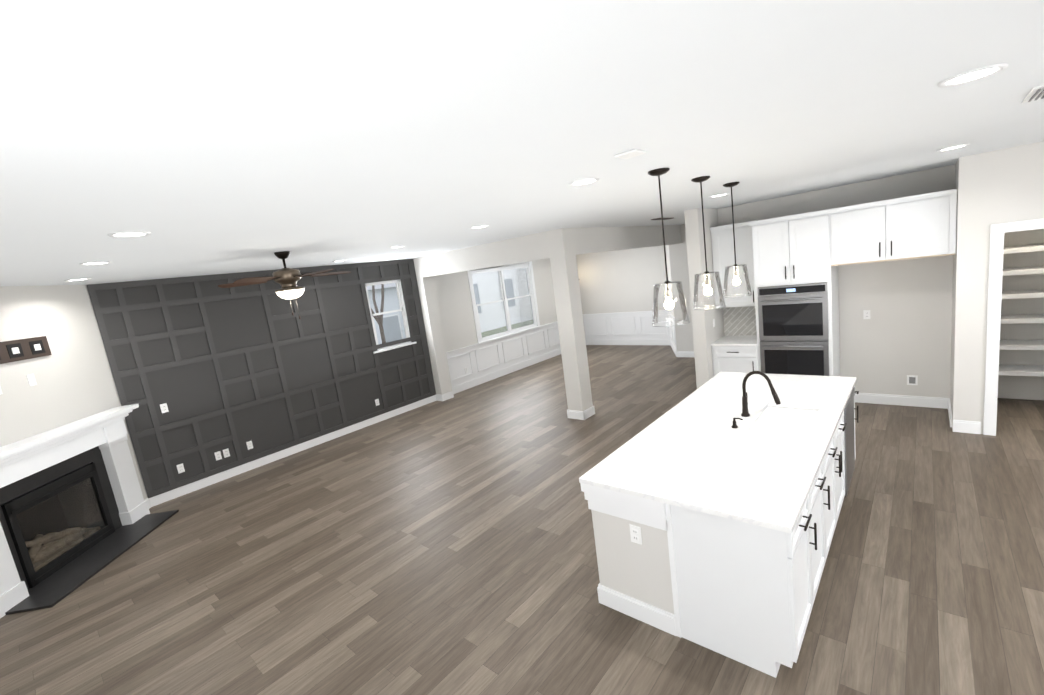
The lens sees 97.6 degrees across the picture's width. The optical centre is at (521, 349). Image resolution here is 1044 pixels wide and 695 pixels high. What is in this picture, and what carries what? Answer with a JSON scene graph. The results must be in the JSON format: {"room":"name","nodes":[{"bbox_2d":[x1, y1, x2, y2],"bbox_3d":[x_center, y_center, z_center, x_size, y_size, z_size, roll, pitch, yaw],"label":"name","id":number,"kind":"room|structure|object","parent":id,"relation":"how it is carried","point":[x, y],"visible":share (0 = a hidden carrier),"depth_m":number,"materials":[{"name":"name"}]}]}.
{"room":"open-plan kitchen","nodes":[
{"label":"open-plan kitchen","id":0,"kind":"room"},
{"bbox_2d":[0,285,147,499],"bbox_3d":[-4.808,0.801,4.351,0.120,2.780,2.305,-8,10,-3],"label":"wall","id":1,"kind":"structure","parent":0,"point":[72,373],"depth_m":4.76,"materials":[{"name":"beige paint"}]},
{"bbox_2d":[0,336,51,363],"bbox_3d":[-4.847,0.012,4.362,0.028,0.200,0.684,-8,10,-3],"label":"plate","id":2,"kind":"object","parent":1,"relation":"attached to","point":[21,349],"visible":1,"depth_m":4.44,"materials":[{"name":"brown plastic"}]},
{"bbox_2d":[26,374,36,385],"bbox_3d":[-4.824,0.298,4.493,0.006,0.114,0.070,-8,10,-3],"label":"electrical outlet","id":3,"kind":"object","parent":1,"relation":"attached to","point":[31,379],"visible":1,"depth_m":4.49,"materials":[{"name":"white plastic"}]},
{"bbox_2d":[95,258,556,490],"bbox_3d":[-1.655,-0.441,9.183,0.120,2.780,9.970,1,13,41],"label":"wall","id":4,"kind":"structure","parent":0,"point":[186,391],"depth_m":6.65,"materials":[{"name":"grey paint"}]},
{"bbox_2d":[160,403,168,412],"bbox_3d":[-4.549,0.745,5.808,0.010,0.114,0.070,1,13,41],"label":"electrical outlet","id":5,"kind":"object","parent":4,"relation":"attached to","point":[164,408],"visible":1,"depth_m":5.81,"materials":[{"name":"white plastic"}]},
{"bbox_2d":[176,463,184,472],"bbox_3d":[-4.440,1.547,5.944,0.010,0.114,0.070,1,13,41],"label":"electrical outlet","id":6,"kind":"object","parent":4,"relation":"attached to","point":[180,468],"visible":1,"depth_m":5.94,"materials":[{"name":"white plastic"}]},
{"bbox_2d":[214,451,221,460],"bbox_3d":[-4.162,1.456,6.259,0.010,0.114,0.070,1,13,41],"label":"electrical outlet","id":7,"kind":"object","parent":4,"relation":"attached to","point":[218,456],"visible":1,"depth_m":6.26,"materials":[{"name":"white plastic"}]},
{"bbox_2d":[223,448,229,457],"bbox_3d":[-4.098,1.435,6.332,0.010,0.114,0.070,1,13,41],"label":"electrical outlet","id":8,"kind":"object","parent":4,"relation":"attached to","point":[226,453],"visible":1,"depth_m":6.33,"materials":[{"name":"white plastic"}]},
{"bbox_2d":[246,441,252,449],"bbox_3d":[-3.904,1.371,6.552,0.010,0.114,0.070,1,13,41],"label":"electrical outlet","id":9,"kind":"object","parent":4,"relation":"attached to","point":[249,445],"visible":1,"depth_m":6.55,"materials":[{"name":"white plastic"}]},
{"bbox_2d":[87,259,435,497],"bbox_3d":[-3.357,0.071,7.148,0.019,2.660,4.570,1,13,41],"label":"batten","id":10,"kind":"object","parent":4,"relation":"attached to","point":[141,370],"visible":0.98,"depth_m":6.47,"materials":[{"name":"black wood"}]},
{"bbox_2d":[365,279,416,353],"bbox_3d":[-2.418,-0.655,8.246,0.135,1.290,0.900,1,13,41],"label":"window","id":11,"kind":"structure","parent":4,"relation":"in","point":[401,304],"depth_m":8.33,"materials":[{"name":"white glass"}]},
{"bbox_2d":[467,261,541,343],"bbox_3d":[-0.379,-1.176,10.560,0.135,1.705,2.190,1,13,41],"label":"dining room window","id":12,"kind":"structure","parent":4,"relation":"in","point":[529,287],"depth_m":10.72,"materials":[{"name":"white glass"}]},
{"bbox_2d":[446,322,585,393],"bbox_3d":[0.103,-0.023,11.053,0.060,0.881,5.130,1,13,41],"label":"wainscoting","id":13,"kind":"structure","parent":4,"relation":"attached to","point":[489,361],"depth_m":10.42,"materials":[{"name":"white wood"}]},
{"bbox_2d":[413,258,451,394],"bbox_3d":[-1.716,-0.380,8.872,0.200,2.780,0.270,1,13,41],"label":"wall","id":14,"kind":"structure","parent":0,"point":[434,330],"depth_m":8.79,"materials":[{"name":"beige paint"}]},
{"bbox_2d":[419,231,549,276],"bbox_3d":[-0.669,-1.542,7.614,3.010,0.370,0.270,1,13,41],"label":"header beam","id":15,"kind":"structure","parent":0,"point":[531,247],"depth_m":7.32,"materials":[{"name":"beige paint"}]},
{"bbox_2d":[0,345,1043,694],"bbox_3d":[2.403,1.196,4.962,12.180,0.100,12.200,1,13,41],"label":"floor","id":16,"kind":"structure","parent":0,"point":[442,547],"depth_m":3.52,"materials":[{"name":"brown wood"}]},
{"bbox_2d":[0,404,178,618],"bbox_3d":[-4.609,1.480,4.547,0.940,1.335,2.000,-8,10,-3],"label":"fireplace","id":17,"kind":"object","parent":16,"relation":"on","point":[75,514],"visible":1,"depth_m":4.62,"materials":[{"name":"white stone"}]},
{"bbox_2d":[547,228,592,410],"bbox_3d":[0.722,-0.348,6.730,0.270,2.780,0.270,1,13,41],"label":"post","id":18,"kind":"object","parent":16,"relation":"on","point":[564,268],"visible":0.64,"depth_m":6.61,"materials":[{"name":"beige paint"}]},
{"bbox_2d":[580,379,858,677],"bbox_3d":[1.781,1.005,3.623,1.222,0.880,2.746,1,13,41],"label":"kitchen island","id":19,"kind":"object","parent":16,"relation":"on","point":[741,591],"depth_m":2.59,"materials":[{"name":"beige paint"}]},
{"bbox_2d":[629,524,641,544],"bbox_3d":[0.693,1.129,2.787,0.070,0.114,0.010,1,13,41],"label":"outlet","id":20,"kind":"object","parent":19,"relation":"attached to","point":[635,533],"visible":1,"depth_m":2.78,"materials":[{"name":"white plastic"}]},
{"bbox_2d":[579,371,786,506],"bbox_3d":[1.523,0.552,3.738,0.680,0.030,2.780,1,13,41],"label":"island countertop","id":21,"kind":"structure","parent":19,"relation":"on","point":[666,460],"depth_m":3.28,"materials":[{"name":"white stone"}]},
{"bbox_2d":[731,415,742,426],"bbox_3d":[1.600,0.543,3.395,0.083,0.081,0.044,1,13,41],"label":"soap dispenser","id":22,"kind":"object","parent":21,"relation":"on","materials":[{"name":"black metal"}]},
{"bbox_2d":[747,403,818,438],"bbox_3d":[2.001,0.655,3.482,0.404,0.236,0.724,1,13,41],"label":"sink","id":23,"kind":"object","parent":21,"relation":"in","point":[774,419],"depth_m":3.50,"materials":[{"name":"white ceramic"}]},
{"bbox_2d":[836,386,854,496],"bbox_3d":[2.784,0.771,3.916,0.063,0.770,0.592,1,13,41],"label":"dishwasher","id":24,"kind":"object","parent":19,"relation":"in","point":[849,444],"depth_m":3.84,"materials":[{"name":"white wood"}]},
{"bbox_2d":[711,345,757,375],"bbox_3d":[3.168,0.317,6.589,0.596,0.880,0.626,1,13,41],"label":"base cabinet","id":25,"kind":"object","parent":16,"relation":"on","point":[725,358],"depth_m":6.32,"materials":[{"name":"white wood"}]},
{"bbox_2d":[711,335,753,344],"bbox_3d":[3.104,-0.129,6.510,0.596,0.030,0.636,1,13,41],"label":"countertop","id":26,"kind":"structure","parent":25,"relation":"on","point":[724,340],"depth_m":6.45,"materials":[{"name":"white stone"}]},
{"bbox_2d":[754,277,839,375],"bbox_3d":[3.652,-0.059,6.046,0.840,1.665,0.638,1,13,41],"label":"tall cabinet","id":27,"kind":"object","parent":16,"relation":"on","point":[797,326],"depth_m":5.75,"materials":[{"name":"white wood"}]},
{"bbox_2d":[757,282,830,375],"bbox_3d":[3.432,-0.156,5.795,0.760,1.315,0.136,1,13,41],"label":"oven","id":28,"kind":"object","parent":27,"relation":"in","point":[794,318],"depth_m":5.75,"materials":[{"name":"silver metal"}]},
{"bbox_2d":[0,0,1043,285],"bbox_3d":[2.022,-1.619,4.487,12.180,0.100,12.200,1,13,41],"label":"ceiling","id":29,"kind":"structure","parent":0,"point":[210,136],"depth_m":1.56,"materials":[{"name":"paint"}]},
{"bbox_2d":[64,278,90,280],"bbox_3d":[-4.484,-0.704,4.610,0.200,0.007,0.200,1,13,41],"label":"recessed light","id":30,"kind":"object","parent":29,"relation":"in","point":[80,279],"visible":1,"depth_m":4.60,"materials":[{"name":"white plastic"}]},
{"bbox_2d":[79,261,111,264],"bbox_3d":[-3.394,-0.688,3.639,0.200,0.007,0.200,1,13,41],"label":"recessed light","id":31,"kind":"object","parent":29,"relation":"in","point":[97,263],"visible":1,"depth_m":3.63,"materials":[{"name":"white plastic"}]},
{"bbox_2d":[107,231,150,236],"bbox_3d":[-2.297,-0.673,2.676,0.200,0.007,0.200,1,13,41],"label":"recessed light","id":32,"kind":"object","parent":29,"relation":"in","point":[130,234],"visible":0.98,"depth_m":2.66,"materials":[{"name":"white plastic"}]},
{"bbox_2d":[218,251,350,318],"bbox_3d":[-2.362,-0.657,4.726,1.274,0.700,1.258,1,13,41],"label":"ceiling fan","id":33,"kind":"object","parent":29,"relation":"hanging from","point":[286,278],"visible":1,"depth_m":4.62,"materials":[{"name":"brown metal"}]},
{"bbox_2d":[470,225,488,228],"bbox_3d":[-0.445,-1.273,4.744,0.200,0.007,0.200,1,13,41],"label":"recessed light","id":34,"kind":"object","parent":29,"relation":"in","point":[480,226],"visible":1,"depth_m":4.74,"materials":[{"name":"white plastic"}]},
{"bbox_2d":[569,178,598,185],"bbox_3d":[0.404,-1.089,2.970,0.200,0.007,0.200,1,13,41],"label":"recessed light","id":35,"kind":"object","parent":29,"relation":"in","point":[583,181],"visible":0.94,"depth_m":2.96,"materials":[{"name":"white plastic"}]},
{"bbox_2d":[615,149,645,158],"bbox_3d":[0.556,-1.001,2.342,0.120,0.012,0.120,1,13,41],"label":"smoke detector","id":36,"kind":"object","parent":29,"relation":"attached to","point":[630,154],"visible":1,"depth_m":2.32,"materials":[{"name":"white plastic"}]},
{"bbox_2d":[651,218,672,219],"bbox_3d":[2.163,-2.006,7.020,0.160,0.014,0.500,1,13,41],"label":"ceiling vent","id":37,"kind":"object","parent":29,"relation":"in","point":[661,219],"visible":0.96,"depth_m":6.94,"materials":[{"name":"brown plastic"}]},
{"bbox_2d":[648,168,689,326],"bbox_3d":[0.942,-0.663,3.014,0.247,0.997,0.247,1,13,41],"label":"pendant light","id":38,"kind":"object","parent":29,"relation":"hanging from","point":[669,302],"visible":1,"depth_m":3.05,"materials":[{"name":"clear glass"}]},
{"bbox_2d":[691,176,725,309],"bbox_3d":[1.427,-0.822,3.563,0.247,0.997,0.247,1,13,41],"label":"pendant light","id":39,"kind":"object","parent":29,"relation":"hanging from","point":[707,289],"visible":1,"depth_m":3.60,"materials":[{"name":"clear glass"}]},
{"bbox_2d":[709,193,728,197],"bbox_3d":[2.082,-1.629,4.827,0.200,0.007,0.200,1,13,41],"label":"recessed light","id":40,"kind":"object","parent":29,"relation":"in","point":[718,195],"visible":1,"depth_m":4.82,"materials":[{"name":"white plastic"}]},
{"bbox_2d":[723,182,751,297],"bbox_3d":[1.912,-0.980,4.113,0.247,0.997,0.247,1,13,41],"label":"pendant light","id":41,"kind":"object","parent":29,"relation":"hanging from","point":[736,281],"visible":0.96,"depth_m":4.15,"materials":[{"name":"clear glass"}]},
{"bbox_2d":[936,144,969,151],"bbox_3d":[3.460,-1.620,3.668,0.200,0.007,0.200,1,13,41],"label":"recessed light","id":42,"kind":"object","parent":29,"relation":"in","point":[953,147],"visible":1,"depth_m":3.66,"materials":[{"name":"white plastic"}]},
{"bbox_2d":[937,63,1007,86],"bbox_3d":[1.768,-1.075,1.797,0.200,0.007,0.200,1,13,41],"label":"recessed light","id":43,"kind":"object","parent":29,"relation":"in","point":[972,75],"visible":1,"depth_m":1.79,"materials":[{"name":"white plastic"}]},
{"bbox_2d":[1022,85,1043,102],"bbox_3d":[2.554,-1.244,2.188,0.180,0.014,0.360,1,13,41],"label":"ceiling vent","id":44,"kind":"object","parent":29,"relation":"in","point":[1036,93],"visible":1,"depth_m":2.23,"materials":[{"name":"plastic"}]},
{"bbox_2d":[576,246,667,313],"bbox_3d":[2.607,-1.493,12.002,2.540,2.780,0.120,1,13,41],"label":"wall","id":45,"kind":"structure","parent":0,"point":[618,281],"depth_m":11.86,"materials":[{"name":"beige paint"}]},
{"bbox_2d":[583,311,656,344],"bbox_3d":[2.712,-0.545,12.060,2.520,0.881,0.060,1,13,41],"label":"trim","id":46,"kind":"structure","parent":45,"relation":"attached to","point":[620,328],"depth_m":12.26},
{"bbox_2d":[573,225,680,254],"bbox_3d":[1.904,-1.964,8.052,0.270,0.370,3.880,1,13,41],"label":"header beam","id":47,"kind":"structure","parent":0,"point":[588,240],"depth_m":7.58,"materials":[{"name":"beige paint"}]},
{"bbox_2d":[663,245,673,314],"bbox_3d":[3.428,-1.338,10.427,0.120,2.780,1.418,-5,10,14],"label":"wall","id":48,"kind":"structure","parent":0,"point":[668,267],"depth_m":10.08,"materials":[{"name":"beige paint"}]},
{"bbox_2d":[642,310,676,356],"bbox_3d":[3.459,-0.397,10.580,0.700,0.881,1.206,1,13,41],"label":"trim","id":49,"kind":"structure","parent":48,"relation":"attached to","point":[661,335],"depth_m":11.42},
{"bbox_2d":[669,224,693,350],"bbox_3d":[3.853,-1.202,9.281,1.590,2.780,0.120,1,13,41],"label":"wall","id":50,"kind":"structure","parent":0,"point":[679,272],"depth_m":9.62,"materials":[{"name":"beige paint"}]},
{"bbox_2d":[684,208,724,388],"bbox_3d":[2.697,-0.599,6.634,0.180,2.780,0.790,1,13,41],"label":"wall","id":51,"kind":"structure","parent":0,"point":[706,333],"depth_m":6.38,"materials":[{"name":"beige paint"}]},
{"bbox_2d":[717,165,954,397],"bbox_3d":[4.002,-0.682,6.080,2.510,2.780,0.120,1,13,41],"label":"wall","id":52,"kind":"structure","parent":0,"point":[896,339],"depth_m":5.59,"materials":[{"name":"beige paint"}]},
{"bbox_2d":[144,351,980,507],"bbox_3d":[1.984,1.216,4.485,11.580,0.130,10.350,1,13,41],"label":"baseboard","id":53,"kind":"structure","parent":52,"relation":"attached to","point":[963,426],"depth_m":6.27,"materials":[{"name":"white wood"}]},
{"bbox_2d":[710,221,753,307],"bbox_3d":[3.059,-1.179,6.442,0.596,1.120,0.350,1,13,41],"label":"upper cabinet","id":54,"kind":"object","parent":52,"relation":"attached to","point":[722,238],"depth_m":6.33,"materials":[{"name":"white wood"}]},
{"bbox_2d":[723,306,756,335],"bbox_3d":[3.274,-0.439,6.702,0.600,0.468,0.012,1,13,41],"label":"backsplash","id":55,"kind":"structure","parent":52,"relation":"attached to","point":[739,320],"depth_m":6.75,"materials":[{"name":"tile"}]},
{"bbox_2d":[750,209,837,284],"bbox_3d":[3.492,-1.270,5.846,0.840,0.810,0.626,1,13,41],"label":"upper cabinet","id":56,"kind":"object","parent":52,"relation":"attached to","point":[792,262],"depth_m":5.60,"materials":[{"name":"white wood"}]},
{"bbox_2d":[863,310,869,318],"bbox_3d":[4.347,-0.439,5.756,0.070,0.114,0.010,1,13,41],"label":"outlet","id":57,"kind":"object","parent":52,"relation":"attached to","point":[866,314],"visible":1,"depth_m":5.76,"materials":[{"name":"white plastic"}]},
{"bbox_2d":[830,189,956,264],"bbox_3d":[4.195,-1.356,5.201,1.065,0.615,0.626,1,13,41],"label":"upper cabinet","id":58,"kind":"object","parent":52,"relation":"attached to","point":[924,226],"depth_m":4.94,"materials":[{"name":"white wood"}]},
{"bbox_2d":[907,375,917,384],"bbox_3d":[4.788,0.376,5.603,0.100,0.120,0.008,1,13,41],"label":"outlet box","id":59,"kind":"object","parent":52,"relation":"attached to","point":[912,379],"visible":1,"depth_m":5.60,"materials":[{"name":"white plastic"}]},
{"bbox_2d":[950,159,958,409],"bbox_3d":[4.954,-0.658,5.171,0.120,2.780,1.350,1,13,41],"label":"wall","id":60,"kind":"structure","parent":0,"point":[953,306],"depth_m":4.93,"materials":[{"name":"beige paint"}]},
{"bbox_2d":[952,141,1043,433],"bbox_3d":[5.970,-0.483,3.322,4.090,2.780,0.120,1,13,41],"label":"wall","id":61,"kind":"structure","parent":0,"point":[1006,185],"depth_m":4.43,"materials":[{"name":"beige paint"}]},
{"bbox_2d":[983,218,1043,435],"bbox_3d":[5.006,-0.167,4.253,0.960,2.110,0.145,1,13,41],"label":"door frame","id":62,"kind":"structure","parent":61,"relation":"attached to","point":[998,231],"depth_m":4.45,"materials":[{"name":"white wood"}]},
{"bbox_2d":[998,228,1043,399],"bbox_3d":[5.817,-0.782,5.213,1.120,2.780,0.120,1,13,41],"label":"wall","id":63,"kind":"structure","parent":0,"point":[1022,387],"depth_m":5.28,"materials":[{"name":"beige paint"}]},
{"bbox_2d":[998,244,1043,376],"bbox_3d":[5.679,-0.670,5.057,1.110,1.910,0.325,1,13,41],"label":"pantry shelves","id":64,"kind":"object","parent":63,"relation":"attached to","point":[1023,370],"visible":0.35,"depth_m":5.10,"materials":[{"name":"white wood"}]},
{"label":"outside","id":65,"kind":"structure","parent":0,"visible":0},
{"bbox_2d":[481,320,532,337],"bbox_3d":[-16.689,-0.265,31.960,52.070,0.100,65.000,1,13,41],"label":"ground","id":66,"kind":"structure","parent":65,"point":[494,331],"depth_m":23.56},
{"bbox_2d":[371,284,385,343],"bbox_3d":[-5.098,-2.248,14.267,3.593,7.355,4.675,1,13,41],"label":"tree","id":67,"kind":"object","parent":66,"relation":"on","point":[379,322],"depth_m":13.36,"materials":[{"name":"plant"}]},
{"bbox_2d":[367,283,405,343],"bbox_3d":[-11.082,-0.882,21.719,6.800,5.000,10.300,1,13,41],"label":"house","id":68,"kind":"structure","parent":66,"relation":"on","point":[389,306],"depth_m":22.36,"materials":[{"name":"white"}]},
{"bbox_2d":[472,268,532,332],"bbox_3d":[-3.734,-5.322,26.986,7.800,8.000,8.800,1,13,41],"label":"house","id":69,"kind":"structure","parent":66,"relation":"on","point":[499,310],"depth_m":24.30,"materials":[{"name":"white"}]}
]}

